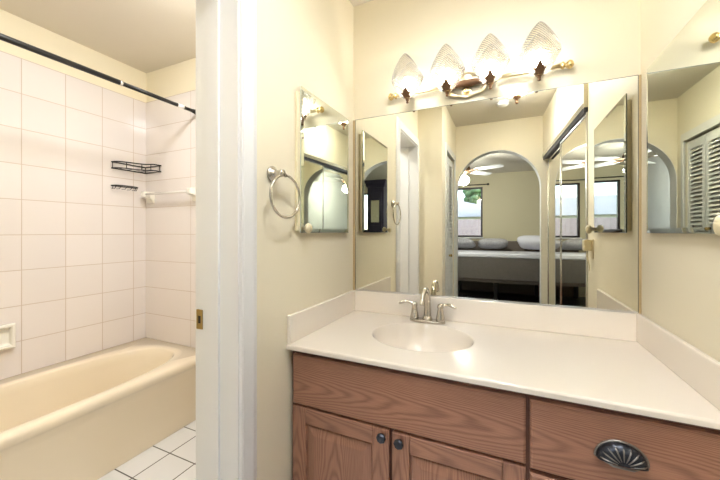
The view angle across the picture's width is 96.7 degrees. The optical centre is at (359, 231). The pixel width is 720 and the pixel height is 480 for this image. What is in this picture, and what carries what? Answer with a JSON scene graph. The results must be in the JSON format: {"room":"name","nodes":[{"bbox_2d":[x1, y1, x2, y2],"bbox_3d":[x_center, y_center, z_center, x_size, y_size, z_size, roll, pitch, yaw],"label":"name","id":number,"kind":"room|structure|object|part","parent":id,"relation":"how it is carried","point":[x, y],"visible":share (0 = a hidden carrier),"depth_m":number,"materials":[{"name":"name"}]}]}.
{"room":"bathroom","nodes":[
{"label":"bathroom","id":0,"kind":"room"},
{"bbox_2d":[0,9,145,102],"bbox_3d":[-2.031,0.018,1.720,0.120,2.460,1.656,0,0,24],"label":"wall","id":1,"kind":"structure","parent":0,"point":[11,25],"depth_m":2.00,"materials":[{"name":"beige paint"}]},
{"bbox_2d":[0,51,145,379],"bbox_3d":[-1.956,0.132,1.741,0.008,2.232,1.556,0,0,24],"label":"tiled wall","id":2,"kind":"structure","parent":1,"relation":"attached to","point":[73,245],"depth_m":1.99,"materials":[{"name":"white tile"}]},
{"bbox_2d":[0,323,15,350],"bbox_3d":[-1.940,0.574,1.705,0.050,0.136,0.154,0,0,24],"label":"soap dish","id":3,"kind":"object","parent":2,"relation":"attached to","point":[7,331],"visible":1,"depth_m":1.76,"materials":[{"name":"white ceramic"}]},
{"bbox_2d":[111,185,137,190],"bbox_3d":[-1.665,-0.312,2.283,0.075,0.028,0.168,0,0,24],"label":"hook rack","id":4,"kind":"object","parent":2,"relation":"attached to","point":[120,186],"visible":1,"depth_m":2.27,"materials":[{"name":"black metal"}]},
{"bbox_3d":[-1.665,-0.322,2.283,0.075,0.008,0.168,0,0,24],"label":"rail","id":5,"kind":"part","parent":4,"relation":"part of","materials":[{"name":"black metal"}]},
{"bbox_2d":[111,161,160,173],"bbox_3d":[-1.597,-0.466,2.292,0.189,0.051,0.237,0,0,24],"label":"caddy","id":6,"kind":"object","parent":2,"relation":"attached to","point":[126,164],"visible":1,"depth_m":2.31,"materials":[{"name":"black metal"}]},
{"bbox_3d":[-1.597,-0.444,2.292,0.188,0.007,0.235,0,0,24],"label":"rail","id":7,"kind":"part","parent":6,"relation":"part of","materials":[{"name":"black metal"}]},
{"bbox_3d":[-1.597,-0.487,2.292,0.189,0.008,0.237,0,0,24],"label":"rail","id":8,"kind":"part","parent":6,"relation":"part of","materials":[{"name":"black metal"}]},
{"bbox_2d":[98,420,195,479],"bbox_3d":[-0.437,1.298,0.731,3.900,0.100,2.430,0,0,24],"label":"floor","id":9,"kind":"structure","parent":0,"point":[173,457],"depth_m":1.73,"materials":[{"name":"tile"}]},
{"bbox_2d":[0,337,195,479],"bbox_3d":[-1.627,1.025,1.590,0.712,0.442,1.542,0,0,24],"label":"bathtub","id":10,"kind":"object","parent":9,"relation":"on","point":[84,417],"visible":0.92,"depth_m":1.74,"materials":[{"name":"ceramic"}]},
{"bbox_2d":[293,351,719,479],"bbox_3d":[0.393,0.845,1.195,1.210,0.806,0.579,0,0,24],"label":"vanity cabinet","id":11,"kind":"object","parent":9,"relation":"on","point":[352,420],"visible":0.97,"depth_m":0.95,"materials":[{"name":"brown wood"}]},
{"bbox_3d":[-0.076,0.896,1.131,0.270,0.381,0.016,0,0,24],"label":"door","id":12,"kind":"part","parent":11,"relation":"part of","materials":[{"name":"brown wood"}]},
{"bbox_3d":[-0.076,0.679,1.132,0.266,0.058,0.019,0,0,24],"label":"rail","id":13,"kind":"part","parent":11,"relation":"part of","materials":[{"name":"brown wood"}]},
{"bbox_3d":[0.070,0.669,1.040,0.032,0.032,0.028,0,0,24],"label":"knob","id":14,"kind":"part","parent":11,"relation":"part of","materials":[{"name":"grey metal"}]},
{"bbox_3d":[0.123,0.672,1.016,0.032,0.032,0.028,0,0,24],"label":"knob","id":15,"kind":"part","parent":11,"relation":"part of","materials":[{"name":"grey metal"}]},
{"bbox_3d":[0.105,0.551,1.050,0.779,0.183,0.019,0,0,24],"label":"false drawer","id":16,"kind":"part","parent":11,"relation":"part of","materials":[{"name":"brown wood"}]},
{"bbox_3d":[0.283,0.896,0.968,0.275,0.381,0.016,0,0,24],"label":"door","id":17,"kind":"part","parent":11,"relation":"part of","materials":[{"name":"brown wood"}]},
{"bbox_3d":[0.284,0.679,0.969,0.271,0.058,0.019,0,0,24],"label":"rail","id":18,"kind":"part","parent":11,"relation":"part of","materials":[{"name":"brown wood"}]},
{"bbox_2d":[286,290,719,429],"bbox_3d":[0.398,0.436,1.206,1.214,0.248,0.584,0,0,24],"label":"countertop","id":19,"kind":"structure","parent":11,"relation":"on","point":[618,361],"depth_m":1.13,"materials":[{"name":"stone"}]},
{"bbox_2d":[373,324,473,351],"bbox_3d":[0.247,0.491,1.293,0.400,0.138,0.344,0,0,24],"label":"sink","id":20,"kind":"object","parent":19,"relation":"in","point":[406,337],"depth_m":1.42,"materials":[{"name":"ceramic"}]},
{"bbox_2d":[399,287,456,324],"bbox_3d":[0.305,0.334,1.468,0.218,0.170,0.163,0,0,-12],"label":"faucet","id":21,"kind":"object","parent":19,"relation":"on","point":[425,299],"visible":1,"depth_m":1.47,"materials":[{"name":"silver metal"}]},
{"bbox_3d":[0.221,0.334,1.513,0.078,0.026,0.017,0,0,11],"label":"lever","id":22,"kind":"part","parent":21,"relation":"part of","materials":[{"name":"silver metal"}]},
{"bbox_3d":[0.257,0.369,1.506,0.043,0.080,0.043,0,0,24],"label":"handle","id":23,"kind":"part","parent":21,"relation":"part of","materials":[{"name":"silver metal"}]},
{"bbox_3d":[0.294,0.329,1.442,0.047,0.161,0.141,0,0,24],"label":"spout","id":24,"kind":"part","parent":21,"relation":"part of","materials":[{"name":"silver metal"}]},
{"bbox_3d":[0.311,0.412,1.482,0.164,0.014,0.052,0,0,24],"label":"plate","id":25,"kind":"part","parent":21,"relation":"part of","materials":[{"name":"silver metal"}]},
{"bbox_3d":[0.366,0.369,1.457,0.043,0.080,0.043,0,0,24],"label":"handle","id":26,"kind":"part","parent":21,"relation":"part of","materials":[{"name":"silver metal"}]},
{"bbox_3d":[0.395,0.334,1.435,0.078,0.026,0.017,0,0,37],"label":"lever","id":27,"kind":"part","parent":21,"relation":"part of","materials":[{"name":"silver metal"}]},
{"bbox_3d":[0.651,0.776,0.802,0.398,0.228,0.019,0,0,24],"label":"drawer","id":28,"kind":"part","parent":11,"relation":"part of","materials":[{"name":"brown wood"}]},
{"bbox_3d":[0.641,0.543,0.782,0.102,0.046,0.027,0,0,24],"label":"cup pull","id":29,"kind":"part","parent":11,"relation":"part of","materials":[{"name":"grey metal"}]},
{"bbox_3d":[0.651,0.555,0.802,0.398,0.190,0.019,0,0,24],"label":"drawer","id":30,"kind":"part","parent":11,"relation":"part of","materials":[{"name":"brown wood"}]},
{"bbox_2d":[0,0,372,72],"bbox_3d":[-0.437,-1.262,0.731,3.900,0.100,2.430,0,0,24],"label":"ceiling","id":31,"kind":"structure","parent":0,"point":[147,36],"depth_m":1.87,"materials":[{"name":"paint"}]},
{"bbox_2d":[257,0,353,479],"bbox_3d":[-0.482,0.018,0.672,0.395,2.460,2.286,0,0,24],"label":"wall","id":32,"kind":"structure","parent":0,"point":[309,44],"depth_m":1.19,"materials":[{"name":"beige paint"}]},
{"bbox_2d":[196,0,256,479],"bbox_3d":[-0.560,0.192,0.771,0.202,2.112,0.682,0,0,24],"label":"door frame","id":33,"kind":"structure","parent":32,"relation":"attached to","point":[217,20],"depth_m":1.00,"materials":[{"name":"white paint"}]},
{"bbox_2d":[196,309,202,328],"bbox_3d":[-0.521,0.284,1.039,0.028,0.064,0.003,0,0,24],"label":"strike plate","id":34,"kind":"object","parent":33,"relation":"attached to","point":[199,313],"visible":1,"depth_m":1.04,"materials":[{"name":"gold metal"}]},
{"bbox_2d":[267,166,300,218],"bbox_3d":[-0.275,-0.137,1.130,0.053,0.184,0.172,0,0,24],"label":"towel ring","id":35,"kind":"object","parent":32,"relation":"attached to","point":[273,174],"visible":1,"depth_m":1.10,"materials":[{"name":"silver metal"}]},
{"bbox_2d":[295,86,348,232],"bbox_3d":[-0.137,-0.282,1.435,0.052,0.578,0.449,0,0,24],"label":"medicine cabinet","id":36,"kind":"object","parent":32,"relation":"attached to","point":[321,132],"visible":1,"depth_m":1.37,"materials":[{"name":"silver mirror"}]},
{"bbox_3d":[-0.146,-0.283,1.440,0.004,0.575,0.414,0,0,24],"label":"door","id":37,"kind":"part","parent":36,"relation":"part of","materials":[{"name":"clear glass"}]},
{"bbox_3d":[-0.207,-0.013,1.260,0.033,0.040,0.040,0,0,24],"label":"knob","id":38,"kind":"part","parent":36,"relation":"part of","materials":[{"name":"beige plastic"}]},
{"bbox_2d":[146,0,640,313],"bbox_3d":[0.007,0.018,1.771,3.850,2.460,0.120,0,0,24],"label":"wall","id":39,"kind":"structure","parent":0,"point":[602,38],"depth_m":1.48,"materials":[{"name":"beige paint"}]},
{"bbox_2d":[146,90,195,347],"bbox_3d":[-0.921,0.132,2.122,1.570,2.232,0.010,0,0,24],"label":"tiled wall","id":40,"kind":"structure","parent":39,"relation":"attached to","point":[170,129],"depth_m":2.32,"materials":[{"name":"white tile"}]},
{"bbox_2d":[0,33,195,114],"bbox_3d":[-1.434,-0.818,1.500,0.042,0.041,1.547,0,0,24],"label":"shower curtain rod","id":41,"kind":"object","parent":40,"relation":"attached to","point":[8,39],"visible":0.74,"depth_m":1.59,"materials":[{"name":"black metal"}]},
{"bbox_2d":[141,188,195,203],"bbox_3d":[-1.362,-0.255,2.277,0.568,0.089,0.072,0,0,24],"label":"towel bar","id":42,"kind":"object","parent":40,"relation":"attached to","point":[149,196],"visible":0.84,"depth_m":2.28,"materials":[{"name":"white ceramic"}]},
{"bbox_3d":[-1.585,-0.255,2.378,0.078,0.089,0.072,0,0,24],"label":"post","id":43,"kind":"part","parent":42,"relation":"part of","materials":[{"name":"white ceramic"}]},
{"bbox_3d":[-1.138,-0.255,2.176,0.078,0.089,0.072,0,0,24],"label":"post","id":44,"kind":"part","parent":42,"relation":"part of","materials":[{"name":"white ceramic"}]},
{"bbox_2d":[388,21,573,103],"bbox_3d":[0.489,-0.724,1.421,0.791,0.220,0.118,0,0,24],"label":"vanity light","id":45,"kind":"object","parent":39,"relation":"attached to","point":[486,77],"visible":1,"depth_m":1.41,"materials":[{"name":"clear glass"}]},
{"bbox_3d":[0.227,-0.696,1.532,0.046,0.088,0.045,0,0,24],"label":"bulb","id":46,"kind":"part","parent":45,"relation":"part of","materials":[{"name":"white glass"}]},
{"bbox_3d":[0.227,-0.736,1.532,0.156,0.193,0.104,0,0,24],"label":"lamp shade","id":47,"kind":"part","parent":45,"relation":"part of","materials":[{"name":"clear glass"}]},
{"bbox_3d":[0.396,-0.696,1.455,0.046,0.088,0.045,0,0,24],"label":"bulb","id":48,"kind":"part","parent":45,"relation":"part of","materials":[{"name":"white glass"}]},
{"bbox_3d":[0.396,-0.736,1.455,0.156,0.193,0.104,0,0,24],"label":"lamp shade","id":49,"kind":"part","parent":45,"relation":"part of","materials":[{"name":"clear glass"}]},
{"bbox_3d":[0.493,-0.679,1.478,0.206,0.122,0.012,0,0,24],"label":"plate","id":50,"kind":"part","parent":45,"relation":"part of","materials":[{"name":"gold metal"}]},
{"bbox_3d":[0.562,-0.736,1.380,0.156,0.193,0.104,0,0,24],"label":"lamp shade","id":51,"kind":"part","parent":45,"relation":"part of","materials":[{"name":"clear glass"}]},
{"bbox_3d":[0.562,-0.696,1.380,0.046,0.088,0.045,0,0,24],"label":"bulb","id":52,"kind":"part","parent":45,"relation":"part of","materials":[{"name":"white glass"}]},
{"bbox_3d":[0.730,-0.696,1.304,0.046,0.088,0.045,0,0,24],"label":"bulb","id":53,"kind":"part","parent":45,"relation":"part of","materials":[{"name":"white glass"}]},
{"bbox_3d":[0.730,-0.736,1.304,0.156,0.193,0.104,0,0,24],"label":"lamp shade","id":54,"kind":"part","parent":45,"relation":"part of","materials":[{"name":"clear glass"}]},
{"bbox_2d":[355,290,636,341],"bbox_3d":[0.515,0.365,1.464,1.182,0.107,0.018,0,0,24],"label":"backsplash","id":55,"kind":"structure","parent":39,"relation":"attached to","point":[563,320],"depth_m":1.38,"materials":[{"name":"stone"}]},
{"bbox_2d":[353,74,641,313],"bbox_3d":[0.517,-0.144,1.469,1.215,0.911,0.009,0,0,24],"label":"wall mirror","id":56,"kind":"object","parent":39,"relation":"attached to","point":[535,197],"visible":1,"depth_m":1.40,"materials":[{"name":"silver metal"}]},
{"bbox_2d":[641,0,719,361],"bbox_3d":[0.948,0.018,0.803,0.120,2.460,0.866,0,0,24],"label":"wall","id":57,"kind":"structure","parent":0,"point":[681,271],"depth_m":0.97,"materials":[{"name":"beige paint"}]},
{"bbox_2d":[647,0,719,235],"bbox_3d":[0.888,-0.280,0.889,0.061,0.584,0.542,0,0,24],"label":"medicine cabinet","id":58,"kind":"object","parent":57,"relation":"attached to","point":[683,82],"visible":1,"depth_m":0.87,"materials":[{"name":"silver mirror"}]},
{"bbox_3d":[0.782,-0.013,0.679,0.043,0.052,0.052,0,0,24],"label":"knob","id":59,"kind":"part","parent":58,"relation":"part of","materials":[{"name":"beige plastic"}]}
]}

